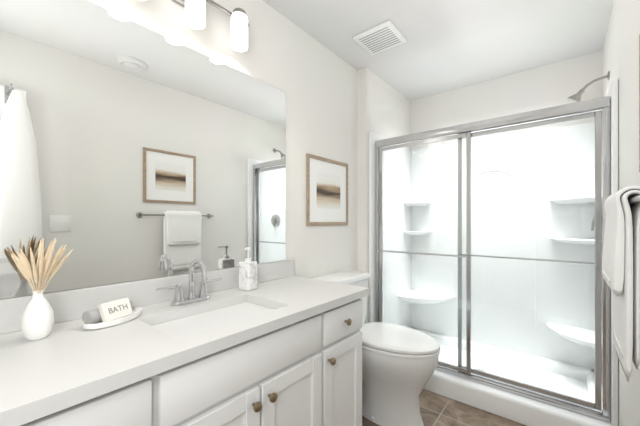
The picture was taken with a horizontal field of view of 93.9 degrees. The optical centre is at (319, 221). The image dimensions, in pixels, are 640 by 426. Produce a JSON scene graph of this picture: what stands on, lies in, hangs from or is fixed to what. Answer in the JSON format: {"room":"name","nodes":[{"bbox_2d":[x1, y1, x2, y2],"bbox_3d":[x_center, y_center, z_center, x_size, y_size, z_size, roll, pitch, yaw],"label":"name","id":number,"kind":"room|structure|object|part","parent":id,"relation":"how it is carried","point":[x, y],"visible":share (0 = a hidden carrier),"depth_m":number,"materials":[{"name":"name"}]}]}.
{"room":"bathroom","nodes":[
{"label":"bathroom","id":0,"kind":"room"},
{"bbox_2d":[0,0,357,299],"bbox_3d":[-0.256,-0.025,1.819,0.100,2.410,3.590,0,0,39],"label":"wall","id":1,"kind":"structure","parent":0,"point":[315,80],"depth_m":1.89,"materials":[{"name":"paint"}]},
{"bbox_2d":[0,0,285,298],"bbox_3d":[-0.700,-0.275,1.190,0.006,1.005,1.555,0,0,39],"label":"mirror","id":2,"kind":"object","parent":1,"relation":"attached to","point":[130,150],"visible":1,"depth_m":1.13,"materials":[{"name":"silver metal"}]},
{"bbox_2d":[173,0,249,51],"bbox_3d":[-0.546,-0.944,1.274,0.139,0.223,0.622,0,0,39],"label":"sconce","id":3,"kind":"object","parent":1,"relation":"attached to","point":[195,14],"visible":1,"depth_m":1.39,"materials":[{"name":"white glass"}]},
{"bbox_2d":[306,153,347,225],"bbox_3d":[0.064,-0.210,2.119,0.012,0.470,0.472,0,0,39],"label":"picture","id":4,"kind":"object","parent":1,"relation":"attached to","point":[326,192],"visible":0.98,"depth_m":2.09,"materials":[{"name":"white paper"}]},
{"bbox_2d":[358,67,409,322],"bbox_3d":[0.612,-0.025,2.736,0.080,2.410,0.870,0,0,39],"label":"wall","id":5,"kind":"structure","parent":0,"point":[383,109],"depth_m":2.42,"materials":[{"name":"paint"}]},
{"bbox_2d":[262,0,613,100],"bbox_3d":[0.367,-1.280,1.309,1.710,0.100,3.590,0,0,39],"label":"ceiling","id":6,"kind":"structure","parent":0,"point":[449,45],"depth_m":1.95,"materials":[{"name":"paint"}]},
{"bbox_2d":[353,20,406,54],"bbox_3d":[0.401,-1.220,1.998,0.270,0.019,0.260,0,0,39],"label":"ceiling vent","id":7,"kind":"object","parent":6,"relation":"in","point":[383,36],"visible":0.98,"depth_m":1.98,"materials":[{"name":"white"}]},
{"bbox_2d":[362,389,526,425],"bbox_3d":[0.367,1.230,1.309,1.710,0.100,3.590,0,0,39],"label":"floor","id":8,"kind":"structure","parent":0,"point":[436,409],"depth_m":1.82,"materials":[{"name":"tile"}]},
{"bbox_2d":[0,259,369,425],"bbox_3d":[-0.473,0.705,1.036,0.550,0.950,1.627,0,0,39],"label":"bathroom vanity","id":9,"kind":"object","parent":8,"relation":"on","point":[306,372],"depth_m":0.95,"materials":[{"name":"white"}]},
{"bbox_2d":[11,238,72,339],"bbox_3d":[-0.786,0.186,0.854,0.157,0.285,0.126,0,0,39],"label":"vase","id":10,"kind":"object","parent":9,"relation":"on","point":[37,319],"visible":1,"depth_m":0.83,"materials":[{"name":"white ceramic"}]},
{"bbox_2d":[82,297,141,329],"bbox_3d":[-0.684,0.294,0.993,0.124,0.069,0.180,0,0,39],"label":"tray","id":11,"kind":"object","parent":9,"relation":"on","point":[100,317],"visible":1,"depth_m":0.95,"materials":[{"name":"white ceramic"}]},
{"bbox_2d":[108,304,127,313],"bbox_3d":[-0.664,0.285,0.985,0.001,0.018,0.063,-20,-6,21],"label":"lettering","id":12,"kind":"object","parent":11,"relation":"attached to","point":[116,309],"visible":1,"depth_m":0.98,"materials":[{"name":"grey paint"}]},
{"bbox_3d":[-0.476,0.370,1.038,0.542,0.280,1.627,0,0,39],"label":"bathroom vanity top","id":13,"kind":"part","parent":9,"relation":"part of","materials":[{"name":"white stone"}]},
{"bbox_2d":[156,259,221,305],"bbox_3d":[-0.497,0.239,1.208,0.143,0.180,0.279,0,0,39],"label":"faucet","id":14,"kind":"object","parent":9,"relation":"on","point":[179,299],"visible":1,"depth_m":1.21,"materials":[{"name":"silver metal"}]},
{"bbox_2d":[239,247,256,290],"bbox_3d":[-0.354,0.227,1.461,0.066,0.204,0.074,0,0,27],"label":"soap dispenser","id":15,"kind":"object","parent":9,"relation":"on","point":[247,274],"visible":1,"depth_m":1.44,"materials":[{"name":"stone"}]},
{"bbox_2d":[312,270,439,425],"bbox_3d":[0.360,0.772,1.876,0.757,0.815,0.450,0,0,39],"label":"toilet","id":16,"kind":"object","parent":8,"relation":"on","point":[399,363],"visible":0.79,"depth_m":1.70,"materials":[{"name":"white ceramic"}]},
{"bbox_2d":[369,79,617,425],"bbox_3d":[1.205,0.230,2.269,1.426,1.900,0.838,0,0,39],"label":"shower","id":17,"kind":"object","parent":8,"relation":"on","point":[527,411],"visible":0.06,"depth_m":2.42,"materials":[{"name":"white plastic"}]},
{"bbox_2d":[375,96,609,422],"bbox_3d":[1.003,0.194,2.022,1.378,1.708,0.110,0,0,39],"label":"shower enclosure","id":18,"kind":"object","parent":17,"relation":"on","point":[598,109],"visible":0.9,"depth_m":1.86,"materials":[{"name":"clear glass"}]},
{"bbox_2d":[591,214,594,230],"bbox_3d":[1.717,-0.020,1.851,0.058,0.150,0.150,0,0,39],"label":"shower valve","id":19,"kind":"object","parent":17,"relation":"attached to","point":[592,225],"visible":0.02,"depth_m":1.86,"materials":[{"name":"silver metal"}]},
{"bbox_2d":[410,50,602,150],"bbox_3d":[1.472,-0.025,2.659,1.710,2.410,0.100,0,0,39],"label":"wall","id":20,"kind":"structure","parent":0,"point":[553,84],"depth_m":2.49,"materials":[{"name":"paint"}]},
{"bbox_2d":[603,0,639,425],"bbox_3d":[0.990,-0.025,0.799,0.100,2.410,3.590,0,0,39],"label":"wall","id":21,"kind":"structure","parent":0,"point":[621,54],"depth_m":1.31,"materials":[{"name":"paint"}]},
{"bbox_2d":[567,71,609,102],"bbox_3d":[1.681,-0.835,1.881,0.198,0.166,0.076,0,0,39],"label":"shower head","id":22,"kind":"object","parent":21,"relation":"attached to","point":[576,97],"visible":0.96,"depth_m":1.89},
{"bbox_2d":[628,195,639,203],"bbox_3d":[0.967,-0.060,0.908,0.071,0.052,0.692,0,0,39],"label":"towel rail","id":23,"kind":"object","parent":21,"relation":"attached to","point":[635,199],"visible":0.15,"depth_m":0.79,"materials":[{"name":"silver metal"}]},
{"bbox_2d":[601,186,639,381],"bbox_3d":[0.959,0.174,0.947,0.087,0.552,0.346,0,0,39],"label":"towel","id":24,"kind":"object","parent":23,"relation":"hanging from","point":[620,271],"visible":0.94,"depth_m":0.84,"materials":[{"name":"white fabric"}]},
{"bbox_2d":[639,35,639,171],"bbox_3d":[0.952,-0.405,0.843,0.012,0.470,0.470,0,0,39],"label":"picture","id":25,"kind":"object","parent":21,"relation":"attached to","point":[639,103],"visible":1,"depth_m":1.02,"materials":[{"name":"brown wood"}]}
]}

